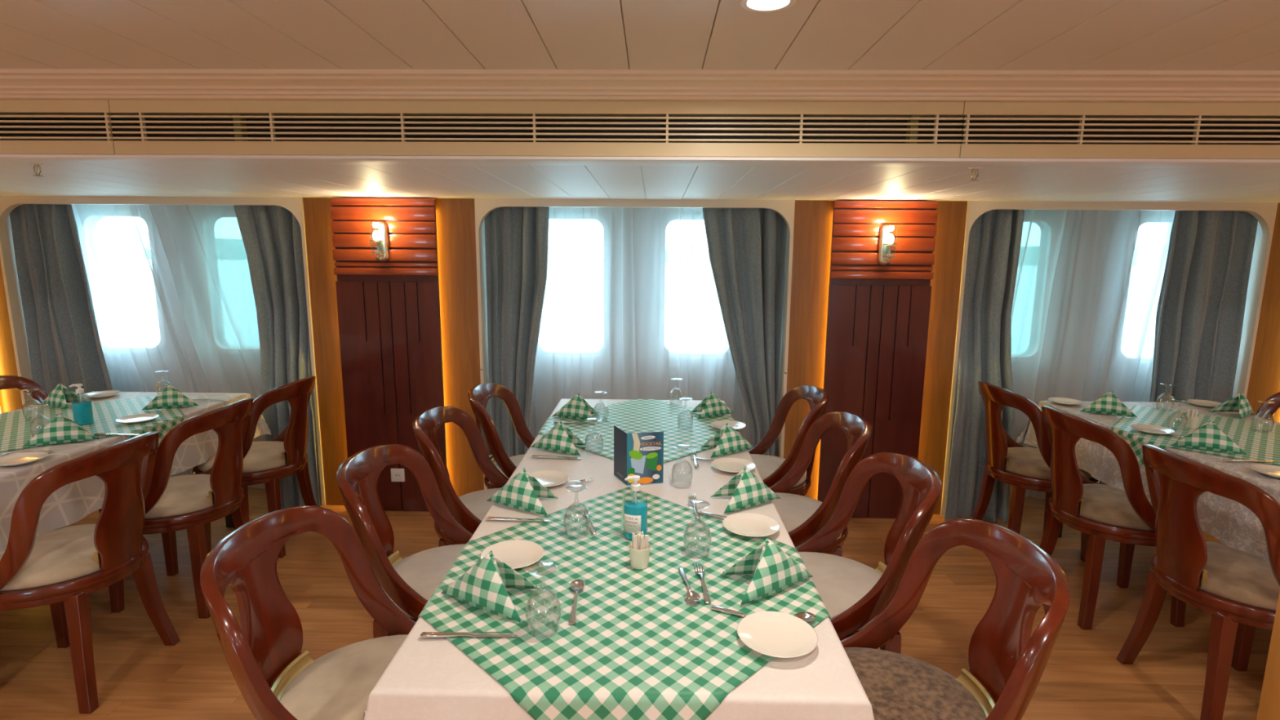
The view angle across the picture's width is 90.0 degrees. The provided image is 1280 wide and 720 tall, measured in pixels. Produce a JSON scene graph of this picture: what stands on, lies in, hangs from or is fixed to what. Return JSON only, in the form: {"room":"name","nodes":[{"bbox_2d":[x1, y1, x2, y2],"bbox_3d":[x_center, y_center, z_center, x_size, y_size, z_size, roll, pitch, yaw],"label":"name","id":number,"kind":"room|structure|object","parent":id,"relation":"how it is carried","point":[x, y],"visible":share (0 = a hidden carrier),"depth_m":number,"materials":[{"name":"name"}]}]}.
{"room":"ship interior","nodes":[
{"label":"ship interior","id":0,"kind":"room"},
{"bbox_2d":[0,486,1272,719],"bbox_3d":[0.002,1.455,0.870,10.400,0.100,7.250,1,9,1],"label":"floor","id":1,"kind":"structure","parent":0,"point":[138,677],"depth_m":2.59,"materials":[{"name":"laminate"}]},
{"bbox_2d":[0,375,102,512],"bbox_3d":[-3.151,0.534,3.329,0.579,0.886,0.529,0,9,-5],"label":"dining chair","id":2,"kind":"object","parent":1,"relation":"on","point":[6,382],"visible":0.08,"depth_m":3.46,"materials":[{"name":"brown wood"}]},
{"bbox_2d":[0,431,180,714],"bbox_3d":[-2.041,0.711,2.289,0.579,0.886,0.529,2,9,7],"label":"dining chair","id":3,"kind":"object","parent":1,"relation":"on","point":[60,568],"visible":1,"depth_m":2.16,"materials":[{"name":"brown wood"}]},
{"bbox_2d":[0,524,101,591],"bbox_3d":[-2.071,0.679,2.273,0.478,0.061,0.452,1,9,1],"label":"seat cushion","id":4,"kind":"object","parent":3,"relation":"on","point":[62,558],"depth_m":2.16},
{"bbox_2d":[98,397,253,618],"bbox_3d":[-2.029,0.619,2.852,0.579,0.886,0.529,2,9,7],"label":"dining chair","id":5,"kind":"object","parent":1,"relation":"on","point":[189,502],"visible":0.84,"depth_m":2.72,"materials":[{"name":"brown wood"}]},
{"bbox_2d":[145,474,213,519],"bbox_3d":[-2.059,0.588,2.836,0.478,0.061,0.452,1,9,1],"label":"seat cushion","id":6,"kind":"object","parent":5,"relation":"on","point":[189,496],"depth_m":2.72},
{"bbox_2d":[225,513,235,527],"bbox_3d":[-2.672,0.735,2.548,0.888,0.746,2.268,1,9,1],"label":"dining table","id":7,"kind":"object","parent":1,"relation":"on","point":[228,519],"visible":0.13,"depth_m":3.60,"materials":[{"name":"brown wood"}]},
{"bbox_2d":[0,391,271,555],"bbox_3d":[-2.671,0.486,2.508,1.070,0.250,2.475,1,9,1],"label":"tablecloth","id":8,"kind":"object","parent":7,"relation":"on","point":[68,504],"visible":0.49,"depth_m":2.54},
{"bbox_2d":[0,451,48,466],"bbox_3d":[-2.302,0.371,2.375,0.161,0.016,0.161,1,9,1],"label":"plate","id":9,"kind":"object","parent":8,"relation":"on","point":[20,459],"visible":1,"depth_m":2.39,"materials":[{"name":"beige ceramic"}]},
{"bbox_2d":[0,395,184,452],"bbox_3d":[-2.646,0.375,2.955,0.862,0.182,0.861,-8,12,-42],"label":"tablecloth","id":10,"kind":"object","parent":8,"relation":"on","point":[15,432],"visible":0.68,"depth_m":2.98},
{"bbox_2d":[22,413,98,447],"bbox_3d":[-2.362,0.278,2.616,0.225,0.118,0.156,1,9,1],"label":"napkin","id":11,"kind":"object","parent":10,"relation":"on","point":[61,429],"visible":1,"depth_m":2.60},
{"bbox_2d":[41,382,90,408],"bbox_3d":[-2.942,0.176,3.230,0.220,0.116,0.153,-1,9,-7],"label":"napkin","id":12,"kind":"object","parent":10,"relation":"on","point":[60,395],"visible":0.96,"depth_m":3.22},
{"bbox_2d":[69,383,94,425],"bbox_3d":[-2.520,0.199,2.889,0.072,0.188,0.052,-3,10,-19],"label":"bottle","id":13,"kind":"object","parent":10,"relation":"on","point":[82,411],"visible":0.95,"depth_m":2.88,"materials":[{"name":"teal plastic"}]},
{"bbox_2d":[115,413,159,423],"bbox_3d":[-2.324,0.276,2.963,0.161,0.016,0.161,1,9,1],"label":"plate","id":14,"kind":"object","parent":10,"relation":"on","point":[141,418],"visible":1,"depth_m":2.97,"materials":[{"name":"beige ceramic"}]},
{"bbox_2d":[141,384,198,410],"bbox_3d":[-2.359,0.182,3.219,0.220,0.116,0.153,1,9,1],"label":"napkin","id":15,"kind":"object","parent":10,"relation":"on","point":[170,397],"visible":1,"depth_m":3.20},
{"bbox_2d":[82,390,120,398],"bbox_3d":[-2.913,0.189,3.468,0.161,0.016,0.161,1,9,1],"label":"plate","id":16,"kind":"object","parent":8,"relation":"on","point":[100,394],"visible":1,"depth_m":3.48,"materials":[{"name":"beige ceramic"}]},
{"bbox_2d":[192,375,316,558],"bbox_3d":[-2.018,0.531,3.395,0.579,0.886,0.529,2,9,7],"label":"dining chair","id":17,"kind":"object","parent":1,"relation":"on","point":[285,455],"visible":0.77,"depth_m":3.27,"materials":[{"name":"brown wood"}]},
{"bbox_2d":[197,440,286,473],"bbox_3d":[-2.047,0.499,3.378,0.478,0.061,0.452,1,9,1],"label":"seat cushion","id":18,"kind":"object","parent":17,"relation":"on","point":[264,456],"depth_m":3.26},
{"bbox_2d":[200,505,416,719],"bbox_3d":[-0.673,0.838,1.562,0.579,0.886,0.529,2,9,7],"label":"dining chair","id":19,"kind":"object","parent":1,"relation":"on","point":[277,681],"visible":0.88,"depth_m":1.55,"materials":[{"name":"brown wood"}]},
{"bbox_2d":[279,634,408,719],"bbox_3d":[-0.643,0.804,1.568,0.478,0.061,0.452,1,9,1],"label":"seat cushion","id":20,"kind":"object","parent":19,"relation":"on","point":[337,685],"depth_m":1.56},
{"bbox_2d":[336,444,472,638],"bbox_3d":[-0.651,0.744,2.143,0.579,0.886,0.529,0,9,-5],"label":"dining chair","id":21,"kind":"object","parent":1,"relation":"on","point":[411,581],"visible":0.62,"depth_m":2.10,"materials":[{"name":"brown wood"}]},
{"bbox_2d":[381,543,465,618],"bbox_3d":[-0.621,0.713,2.126,0.478,0.061,0.452,1,9,1],"label":"seat cushion","id":22,"kind":"object","parent":21,"relation":"on","point":[424,571],"depth_m":2.12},
{"bbox_2d":[412,406,508,546],"bbox_3d":[-0.624,0.657,2.682,0.579,0.886,0.529,2,9,7],"label":"dining chair","id":23,"kind":"object","parent":1,"relation":"on","point":[469,509],"visible":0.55,"depth_m":2.65,"materials":[{"name":"brown wood"}]},
{"bbox_2d":[458,488,500,520],"bbox_3d":[-0.594,0.622,2.688,0.478,0.061,0.452,1,9,1],"label":"seat cushion","id":24,"kind":"object","parent":23,"relation":"on","point":[476,502],"depth_m":2.68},
{"bbox_2d":[467,382,535,488],"bbox_3d":[-0.543,0.570,3.217,0.579,0.886,0.529,0,9,-5],"label":"dining chair","id":25,"kind":"object","parent":1,"relation":"on","point":[479,395],"visible":0.44,"depth_m":3.15,"materials":[{"name":"brown wood"}]},
{"bbox_2d":[494,453,524,479],"bbox_3d":[-0.513,0.539,3.200,0.478,0.061,0.452,1,9,1],"label":"seat cushion","id":26,"kind":"object","parent":25,"relation":"on","point":[516,460],"depth_m":3.22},
{"bbox_2d":[747,385,828,496],"bbox_3d":[0.619,0.578,3.224,0.579,0.886,0.529,2,9,7],"label":"dining chair","id":27,"kind":"object","parent":1,"relation":"on","point":[771,468],"visible":0.44,"depth_m":3.15,"materials":[{"name":"brown wood"}]},
{"bbox_2d":[750,453,805,487],"bbox_3d":[0.589,0.546,3.207,0.478,0.061,0.452,1,9,1],"label":"seat cushion","id":28,"kind":"object","parent":27,"relation":"on","point":[766,464],"depth_m":3.16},
{"bbox_2d":[768,411,871,556],"bbox_3d":[0.622,0.667,2.671,0.579,0.886,0.529,2,9,7],"label":"dining chair","id":29,"kind":"object","parent":1,"relation":"on","point":[802,517],"visible":0.46,"depth_m":2.58,"materials":[{"name":"brown wood"}]},
{"bbox_2d":[772,492,822,532],"bbox_3d":[0.592,0.636,2.654,0.478,0.061,0.452,1,9,1],"label":"seat cushion","id":30,"kind":"object","parent":29,"relation":"on","point":[793,509],"depth_m":2.63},
{"bbox_2d":[795,452,941,653],"bbox_3d":[0.620,0.760,2.098,0.579,0.886,0.529,2,9,7],"label":"dining chair","id":31,"kind":"object","parent":1,"relation":"on","point":[853,593],"visible":0.62,"depth_m":2.04,"materials":[{"name":"brown wood"}]},
{"bbox_2d":[798,551,881,631],"bbox_3d":[0.590,0.729,2.082,0.478,0.061,0.452,1,9,1],"label":"seat cushion","id":32,"kind":"object","parent":31,"relation":"on","point":[840,582],"depth_m":2.06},
{"bbox_2d":[840,518,1070,719],"bbox_3d":[0.618,0.851,1.540,0.579,0.886,0.529,2,9,7],"label":"dining chair","id":33,"kind":"object","parent":1,"relation":"on","point":[1007,664],"visible":0.87,"depth_m":1.52,"materials":[{"name":"brown wood"}]},
{"bbox_2d":[843,647,986,719],"bbox_3d":[0.588,0.820,1.524,0.478,0.061,0.452,1,9,1],"label":"seat cushion","id":34,"kind":"object","parent":33,"relation":"on","point":[896,686],"depth_m":1.54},
{"bbox_2d":[971,380,1100,561],"bbox_3d":[2.076,0.566,3.359,0.579,0.886,0.529,2,9,7],"label":"dining chair","id":35,"kind":"object","parent":1,"relation":"on","point":[1006,461],"visible":0.82,"depth_m":3.26,"materials":[{"name":"brown wood"}]},
{"bbox_2d":[1004,447,1093,479],"bbox_3d":[2.106,0.531,3.365,0.478,0.061,0.452,1,9,1],"label":"seat cushion","id":36,"kind":"object","parent":35,"relation":"on","point":[1020,463],"depth_m":3.26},
{"bbox_2d":[1057,523,1062,537],"bbox_3d":[2.642,0.786,2.462,0.888,0.746,2.308,1,9,1],"label":"dining table","id":37,"kind":"object","parent":1,"relation":"on","point":[1061,527],"visible":0.14,"depth_m":3.54,"materials":[{"name":"brown wood"}]},
{"bbox_2d":[1015,400,1279,561],"bbox_3d":[2.643,0.538,2.422,1.095,0.250,2.490,1,9,1],"label":"tablecloth","id":38,"kind":"object","parent":37,"relation":"on","point":[1231,522],"visible":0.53,"depth_m":2.50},
{"bbox_2d":[1048,397,1083,405],"bbox_3d":[2.302,0.227,3.463,0.161,0.016,0.161,1,9,1],"label":"plate","id":39,"kind":"object","parent":38,"relation":"on","point":[1063,401],"visible":1,"depth_m":3.47,"materials":[{"name":"beige ceramic"}]},
{"bbox_2d":[1080,391,1137,417],"bbox_3d":[2.358,0.214,3.224,0.220,0.116,0.153,1,9,1],"label":"napkin","id":40,"kind":"object","parent":38,"relation":"on","point":[1108,403],"visible":1,"depth_m":3.21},
{"bbox_2d":[1111,404,1279,466],"bbox_3d":[2.653,0.423,2.849,0.862,0.168,0.863,-9,13,-44],"label":"tablecloth","id":41,"kind":"object","parent":38,"relation":"on","point":[1260,445],"visible":0.76,"depth_m":2.90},
{"bbox_2d":[1129,424,1175,435],"bbox_3d":[2.320,0.319,2.900,0.161,0.016,0.161,1,9,1],"label":"plate","id":42,"kind":"object","parent":41,"relation":"on","point":[1146,428],"visible":1,"depth_m":2.91,"materials":[{"name":"beige ceramic"}]},
{"bbox_2d":[1184,414,1199,428],"bbox_3d":[2.572,0.287,2.985,0.054,0.054,0.054,1,9,1],"label":"cup","id":43,"kind":"object","parent":41,"relation":"on","point":[1193,422],"visible":0.96,"depth_m":2.97,"materials":[{"name":"beige"}]},
{"bbox_2d":[1171,420,1247,454],"bbox_3d":[2.336,0.309,2.631,0.225,0.118,0.156,1,9,1],"label":"napkin","id":44,"kind":"object","parent":41,"relation":"on","point":[1208,436],"visible":1,"depth_m":2.62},
{"bbox_2d":[1186,399,1222,407],"bbox_3d":[3.037,0.236,3.438,0.161,0.016,0.161,1,9,1],"label":"plate","id":45,"kind":"object","parent":38,"relation":"on","point":[1206,403],"visible":0.84,"depth_m":3.45,"materials":[{"name":"beige ceramic"}]},
{"bbox_2d":[1208,391,1253,419],"bbox_3d":[3.027,0.220,3.210,0.225,0.118,0.156,0,9,-5],"label":"napkin","id":46,"kind":"object","parent":38,"relation":"on","point":[1239,403],"visible":1,"depth_m":3.23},
{"bbox_2d":[1249,464,1279,478],"bbox_3d":[2.328,0.412,2.327,0.161,0.016,0.161,1,9,1],"label":"plate","id":47,"kind":"object","parent":38,"relation":"on","point":[1273,471],"visible":1,"depth_m":2.37,"materials":[{"name":"beige ceramic"}]},
{"bbox_2d":[1040,404,1186,629],"bbox_3d":[2.063,0.659,2.786,0.579,0.886,0.529,2,9,7],"label":"dining chair","id":48,"kind":"object","parent":1,"relation":"on","point":[1102,512],"visible":0.85,"depth_m":2.68,"materials":[{"name":"brown wood"}]},
{"bbox_2d":[1078,484,1155,530],"bbox_3d":[2.094,0.624,2.792,0.478,0.061,0.452,1,9,1],"label":"seat cushion","id":49,"kind":"object","parent":48,"relation":"on","point":[1104,507],"depth_m":2.68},
{"bbox_2d":[1116,444,1279,719],"bbox_3d":[2.051,0.753,2.208,0.579,0.886,0.529,0,9,-5],"label":"dining chair","id":50,"kind":"object","parent":1,"relation":"on","point":[1240,589],"visible":1,"depth_m":2.10,"materials":[{"name":"brown wood"}]},
{"bbox_2d":[1199,541,1279,610],"bbox_3d":[2.081,0.722,2.190,0.478,0.061,0.452,1,9,1],"label":"seat cushion","id":51,"kind":"object","parent":50,"relation":"on","point":[1232,578],"depth_m":2.09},
{"bbox_2d":[1255,391,1279,420],"bbox_3d":[3.200,0.597,3.218,0.579,0.886,0.529,0,9,-5],"label":"dining chair","id":52,"kind":"object","parent":1,"relation":"on","point":[1271,409],"visible":0.07,"depth_m":3.40,"materials":[{"name":"brown wood"}]},
{"bbox_2d":[1256,591,1279,719],"bbox_3d":[1.605,0.853,1.355,0.498,0.955,0.140,1,9,1],"label":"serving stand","id":53,"kind":"object","parent":1,"relation":"on","point":[1268,708],"visible":1,"depth_m":1.37,"materials":[{"name":"brown wood"}]},
{"bbox_3d":[-0.015,0.780,2.387,0.888,0.746,2.388,1,9,1],"label":"dining table","id":54,"kind":"object","parent":1,"relation":"on","visible":0},
{"bbox_2d":[362,399,874,719],"bbox_3d":[-0.014,0.531,2.346,1.095,0.250,2.571,1,9,1],"label":"tablecloth","id":55,"kind":"object","parent":54,"relation":"on","point":[427,678],"visible":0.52,"depth_m":1.21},
{"bbox_2d":[485,516,551,522],"bbox_3d":[-0.355,0.469,1.884,0.196,0.007,0.018,1,9,4],"label":"table knife","id":56,"kind":"object","parent":55,"relation":"on","point":[487,517],"visible":1,"depth_m":1.88,"materials":[{"name":"silver metal"}]},
{"bbox_2d":[486,467,558,515],"bbox_3d":[-0.374,0.396,1.979,0.225,0.118,0.156,0,9,0],"label":"napkin","id":57,"kind":"object","parent":55,"relation":"on","point":[522,491],"visible":1,"depth_m":1.97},
{"bbox_2d":[529,470,568,487],"bbox_3d":[-0.326,0.413,2.202,0.161,0.016,0.161,1,9,1],"label":"plate","id":58,"kind":"object","parent":55,"relation":"on","point":[548,478],"visible":0.62,"depth_m":2.23,"materials":[{"name":"beige ceramic"}]},
{"bbox_2d":[531,455,582,458],"bbox_3d":[-0.321,0.374,2.468,0.196,0.007,0.018,1,9,3],"label":"table knife","id":59,"kind":"object","parent":55,"relation":"on","point":[532,456],"visible":1,"depth_m":2.46,"materials":[{"name":"silver metal"}]},
{"bbox_2d":[530,420,586,456],"bbox_3d":[-0.332,0.303,2.551,0.225,0.118,0.156,0,9,-2],"label":"napkin","id":60,"kind":"object","parent":55,"relation":"on","point":[559,438],"visible":1,"depth_m":2.54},
{"bbox_2d":[417,486,830,719],"bbox_3d":[-0.038,0.625,1.580,0.874,0.198,0.874,-9,13,-44],"label":"tablecloth","id":61,"kind":"object","parent":55,"relation":"on","point":[636,648],"visible":0.77,"depth_m":1.38,"materials":[{"name":"fabric"}]},
{"bbox_2d":[420,631,517,637],"bbox_3d":[-0.350,0.562,1.312,0.196,0.007,0.018,0,9,-2],"label":"table knife","id":62,"kind":"object","parent":61,"relation":"on","point":[424,634],"visible":1,"depth_m":1.31,"materials":[{"name":"silver metal"}]},
{"bbox_2d":[440,550,539,623],"bbox_3d":[-0.347,0.487,1.423,0.225,0.118,0.156,1,9,1],"label":"napkin","id":63,"kind":"object","parent":61,"relation":"on","point":[482,586],"visible":1,"depth_m":1.41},
{"bbox_2d":[480,539,544,568],"bbox_3d":[-0.328,0.504,1.645,0.161,0.016,0.161,1,9,1],"label":"plate","id":64,"kind":"object","parent":61,"relation":"on","point":[516,553],"visible":0.73,"depth_m":1.66,"materials":[{"name":"beige ceramic"}]},
{"bbox_2d":[525,561,560,636],"bbox_3d":[-0.201,0.494,1.326,0.073,0.139,0.073,8,12,38],"label":"wine glass","id":65,"kind":"object","parent":61,"relation":"on","point":[538,562],"visible":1,"depth_m":1.33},
{"bbox_2d":[568,579,585,624],"bbox_3d":[-0.145,0.541,1.439,0.034,0.011,0.174,0,9,-1],"label":"spoon","id":66,"kind":"object","parent":61,"relation":"on","point":[576,584],"visible":1,"depth_m":1.46,"materials":[{"name":"silver metal"}]},
{"bbox_2d":[580,506,596,533],"bbox_3d":[-0.150,0.469,1.878,0.022,0.010,0.184,-2,10,-14],"label":"fork","id":67,"kind":"object","parent":61,"relation":"on","point":[593,531],"visible":0.94,"depth_m":1.85,"materials":[{"name":"silver metal"}]},
{"bbox_2d":[623,475,648,539],"bbox_3d":[-0.012,0.404,1.763,0.067,0.179,0.049,2,9,7],"label":"bottle","id":68,"kind":"object","parent":61,"relation":"on","point":[635,513],"visible":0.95,"depth_m":1.75,"materials":[{"name":"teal plastic"}]},
{"bbox_2d":[629,542,650,569],"bbox_3d":[-0.001,0.492,1.612,0.054,0.054,0.054,1,9,1],"label":"cup","id":69,"kind":"object","parent":61,"relation":"on","point":[639,559],"visible":0.87,"depth_m":1.59,"materials":[{"name":"beige"}]},
{"bbox_2d":[678,567,700,602],"bbox_3d":[0.112,0.530,1.512,0.034,0.011,0.174,-1,9,-7],"label":"spoon","id":70,"kind":"object","parent":61,"relation":"on","point":[691,596],"visible":1,"depth_m":1.47,"materials":[{"name":"silver metal"}]},
{"bbox_2d":[694,563,711,604],"bbox_3d":[0.150,0.528,1.527,0.022,0.010,0.184,0,9,-2],"label":"fork","id":71,"kind":"object","parent":61,"relation":"on","point":[706,597],"visible":1,"depth_m":1.50,"materials":[{"name":"silver metal"}]},
{"bbox_2d":[711,604,748,617],"bbox_3d":[0.247,0.555,1.378,0.196,0.007,0.018,5,10,26],"label":"table knife","id":72,"kind":"object","parent":61,"relation":"on","point":[713,607],"visible":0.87,"depth_m":1.40,"materials":[{"name":"silver metal"}]},
{"bbox_2d":[722,512,779,537],"bbox_3d":[0.317,0.476,1.829,0.161,0.016,0.161,1,9,1],"label":"plate","id":73,"kind":"object","parent":61,"relation":"on","point":[746,524],"visible":1,"depth_m":1.84,"materials":[{"name":"beige ceramic"}]},
{"bbox_2d":[720,537,813,606],"bbox_3d":[0.315,0.478,1.502,0.225,0.118,0.156,-1,9,-6],"label":"napkin","id":74,"kind":"object","parent":61,"relation":"on","point":[774,571],"visible":1,"depth_m":1.49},
{"bbox_2d":[737,612,815,626],"bbox_3d":[0.292,0.556,1.362,0.174,0.011,0.034,-1,9,-11],"label":"spoon","id":75,"kind":"object","parent":61,"relation":"on","point":[806,616],"visible":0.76,"depth_m":1.38,"materials":[{"name":"silver metal"}]},
{"bbox_2d":[737,611,817,657],"bbox_3d":[0.278,0.561,1.301,0.161,0.016,0.161,1,9,1],"label":"plate","id":76,"kind":"object","parent":61,"relation":"on","point":[771,633],"visible":1,"depth_m":1.30,"materials":[{"name":"beige ceramic"}]},
{"bbox_2d":[613,425,663,484],"bbox_3d":[-0.021,0.332,2.197,0.189,0.182,0.077,4,10,24],"label":"menu card","id":77,"kind":"object","parent":55,"relation":"on","point":[640,454],"visible":1,"depth_m":2.18,"materials":[{"name":"blue"}]},
{"bbox_2d":[537,399,742,462],"bbox_3d":[0.020,0.395,2.962,0.862,0.187,0.862,-8,13,-43],"label":"tablecloth","id":78,"kind":"object","parent":55,"relation":"on","point":[636,415],"visible":0.57,"depth_m":2.95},
{"bbox_2d":[552,393,597,421],"bbox_3d":[-0.310,0.220,3.064,0.225,0.118,0.156,-1,9,-6],"label":"napkin","id":79,"kind":"object","parent":78,"relation":"on","point":[577,407],"visible":0.98,"depth_m":3.05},
{"bbox_2d":[689,391,733,419],"bbox_3d":[0.365,0.215,3.131,0.220,0.116,0.153,0,9,-5],"label":"napkin","id":80,"kind":"object","parent":78,"relation":"on","point":[711,406],"visible":1,"depth_m":3.12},
{"bbox_2d":[700,422,754,457],"bbox_3d":[0.362,0.310,2.548,0.220,0.116,0.153,-1,9,-6],"label":"napkin","id":81,"kind":"object","parent":78,"relation":"on","point":[727,441],"visible":1,"depth_m":2.54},
{"bbox_2d":[710,420,746,430],"bbox_3d":[0.400,0.301,2.908,0.161,0.016,0.161,1,9,1],"label":"plate","id":82,"kind":"object","parent":78,"relation":"on","point":[736,425],"visible":0.76,"depth_m":2.94,"materials":[{"name":"beige ceramic"}]},
{"bbox_2d":[711,457,755,472],"bbox_3d":[0.343,0.391,2.351,0.161,0.016,0.161,1,9,1],"label":"plate","id":83,"kind":"object","parent":55,"relation":"on","point":[726,464],"visible":0.86,"depth_m":2.37,"materials":[{"name":"beige ceramic"}]},
{"bbox_2d":[710,466,780,514],"bbox_3d":[0.346,0.396,2.010,0.225,0.118,0.156,0,9,-5],"label":"napkin","id":84,"kind":"object","parent":55,"relation":"on","point":[746,490],"visible":1,"depth_m":2.00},
{"bbox_2d":[0,0,1279,70],"bbox_3d":[-0.005,-0.516,-0.529,10.400,0.120,5.120,1,9,1],"label":"ceiling","id":85,"kind":"structure","parent":0,"point":[57,34],"depth_m":1.57,"materials":[{"name":"beige"}]},
{"bbox_2d":[0,99,1279,168],"bbox_3d":[0.050,-0.820,2.075,10.400,0.354,0.160,1,9,1],"label":"ceiling trim","id":86,"kind":"structure","parent":85,"relation":"attached to","point":[4,158],"depth_m":2.06,"materials":[{"name":"beige paint"}]},
{"bbox_2d":[0,99,125,154],"bbox_3d":[-3.119,-0.763,2.100,2.864,0.166,0.060,1,9,1],"label":"air vent","id":87,"kind":"object","parent":86,"relation":"attached to","point":[27,126],"visible":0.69,"depth_m":2.06,"materials":[{"name":"metal"}]},
{"bbox_2d":[108,99,964,158],"bbox_3d":[-0.342,-0.734,2.045,2.691,0.166,0.060,1,9,1],"label":"air vent","id":88,"kind":"object","parent":86,"relation":"attached to","point":[755,129],"visible":0.97,"depth_m":2.03,"materials":[{"name":"metal"}]},
{"bbox_2d":[953,102,1279,159],"bbox_3d":[2.475,-0.705,1.988,2.945,0.166,0.060,1,9,1],"label":"air vent","id":89,"kind":"object","parent":86,"relation":"attached to","point":[989,130],"visible":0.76,"depth_m":1.99,"materials":[{"name":"metal"}]},
{"bbox_2d":[0,68,1279,102],"bbox_3d":[0.047,-0.833,1.928,10.400,0.072,0.135,1,9,1],"label":"trim","id":90,"kind":"structure","parent":85,"relation":"attached to","point":[548,85],"depth_m":1.92,"materials":[{"name":"beige"}]},
{"bbox_2d":[739,0,796,12],"bbox_3d":[0.270,-0.755,1.346,0.120,0.006,0.120,1,9,1],"label":"recessed light","id":91,"kind":"object","parent":85,"relation":"in","point":[757,6],"visible":1,"depth_m":1.37,"materials":[{"name":"white plastic"}]},
{"bbox_2d":[0,163,1279,202],"bbox_3d":[0.072,-0.927,3.126,10.400,0.200,2.030,1,9,1],"label":"ceiling","id":92,"kind":"structure","parent":0,"point":[99,180],"depth_m":2.78,"materials":[{"name":"white"}]},
{"bbox_2d":[0,197,1279,514],"bbox_3d":[0.080,-0.040,3.994,10.400,1.850,0.500,1,9,1],"label":"wall","id":93,"kind":"structure","parent":0,"point":[455,217],"depth_m":3.71,"materials":[{"name":"orange"}]},
{"bbox_2d":[0,195,325,506],"bbox_3d":[-2.820,-0.063,4.037,1.800,1.840,0.492,1,9,1],"label":"window","id":94,"kind":"structure","parent":93,"relation":"in","point":[7,203],"depth_m":3.71,"materials":[{"name":"beige"}]},
{"bbox_2d":[9,204,112,395],"bbox_3d":[-3.448,-0.044,3.902,0.513,1.815,0.135,1,9,4],"label":"curtain","id":95,"kind":"object","parent":94,"relation":"hanging from","point":[64,345],"visible":0.62,"depth_m":3.84,"materials":[{"name":"fabric"}]},
{"bbox_2d":[71,204,320,488],"bbox_3d":[-2.818,-0.066,4.066,1.703,1.814,0.109,1,9,1],"label":"sheer curtain","id":96,"kind":"object","parent":94,"relation":"hanging from","point":[171,286],"visible":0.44,"depth_m":4.01,"materials":[{"name":"fabric"}]},
{"bbox_2d":[233,205,319,509],"bbox_3d":[-2.129,-0.017,3.793,0.465,1.815,0.279,1,9,1],"label":"curtain","id":97,"kind":"object","parent":94,"relation":"hanging from","point":[271,235],"visible":0.64,"depth_m":3.78,"materials":[{"name":"fabric"}]},
{"bbox_2d":[329,197,446,511],"bbox_3d":[-1.439,-0.001,3.734,0.587,1.836,0.092,1,9,1],"label":"wall panel","id":98,"kind":"object","parent":93,"relation":"attached to","point":[389,317],"visible":0.92,"depth_m":3.67,"materials":[{"name":"brown wood"}]},
{"bbox_2d":[368,221,389,261],"bbox_3d":[-1.438,-0.653,3.525,0.070,0.220,0.126,1,9,1],"label":"wall light","id":99,"kind":"object","parent":98,"relation":"attached to","point":[380,235],"visible":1,"depth_m":3.55,"materials":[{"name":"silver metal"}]},
{"bbox_2d":[391,468,404,481],"bbox_3d":[-1.442,0.685,3.809,0.082,0.082,0.012,1,9,1],"label":"wall socket","id":100,"kind":"object","parent":98,"relation":"attached to","point":[397,474],"visible":1,"depth_m":3.81,"materials":[{"name":"white plastic"}]},
{"bbox_2d":[474,198,795,489],"bbox_3d":[-0.035,-0.034,3.982,1.800,1.840,0.492,1,9,1],"label":"window","id":101,"kind":"structure","parent":93,"relation":"in","point":[483,206],"depth_m":3.62,"materials":[{"name":"beige"}]},
{"bbox_2d":[484,206,549,457],"bbox_3d":[-0.715,-0.017,3.852,0.380,1.815,0.115,1,9,5],"label":"curtain","id":102,"kind":"object","parent":101,"relation":"hanging from","point":[517,238],"visible":0.73,"depth_m":3.79,"materials":[{"name":"fabric"}]},
{"bbox_2d":[529,207,751,449],"bbox_3d":[-0.030,-0.036,4.003,1.722,1.814,0.104,1,9,1],"label":"sheer curtain","id":103,"kind":"object","parent":101,"relation":"hanging from","point":[631,306],"visible":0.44,"depth_m":3.97,"materials":[{"name":"fabric"}]},
{"bbox_2d":[702,208,786,456],"bbox_3d":[0.596,-0.004,3.834,0.490,1.815,0.120,1,9,4],"label":"curtain","id":104,"kind":"object","parent":101,"relation":"hanging from","point":[746,246],"visible":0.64,"depth_m":3.76,"materials":[{"name":"fabric"}]},
{"bbox_2d":[817,200,938,518],"bbox_3d":[1.342,0.027,3.678,0.567,1.836,0.092,1,9,1],"label":"wall panel","id":105,"kind":"object","parent":93,"relation":"attached to","point":[877,316],"visible":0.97,"depth_m":3.62,"materials":[{"name":"brown wood"}]},
{"bbox_2d":[877,224,897,265],"bbox_3d":[1.344,-0.625,3.470,0.070,0.220,0.126,1,9,1],"label":"wall light","id":106,"kind":"object","parent":105,"relation":"attached to","point":[886,238],"visible":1,"depth_m":3.50,"materials":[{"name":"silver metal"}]},
{"bbox_2d":[940,200,1278,515],"bbox_3d":[2.667,-0.006,3.928,1.685,1.840,0.492,1,9,1],"label":"window","id":107,"kind":"structure","parent":93,"relation":"in","point":[1264,213],"depth_m":3.58,"materials":[{"name":"beige"}]},
{"bbox_2d":[943,209,1024,522],"bbox_3d":[1.973,0.025,3.711,0.374,1.814,0.282,1,9,1],"label":"curtain","id":108,"kind":"object","parent":107,"relation":"hanging from","point":[984,353],"visible":0.79,"depth_m":3.70,"materials":[{"name":"fabric"}]},
{"bbox_2d":[946,209,1175,500],"bbox_3d":[2.664,-0.008,3.950,1.615,1.814,0.103,1,9,1],"label":"sheer curtain","id":109,"kind":"object","parent":107,"relation":"hanging from","point":[1088,282],"visible":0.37,"depth_m":3.90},
{"bbox_2d":[1149,210,1257,403],"bbox_3d":[3.240,0.022,3.785,0.476,1.815,0.139,0,9,-1],"label":"curtain","id":110,"kind":"object","parent":107,"relation":"hanging from","point":[1202,303],"visible":0.59,"depth_m":3.70,"materials":[{"name":"fabric"}]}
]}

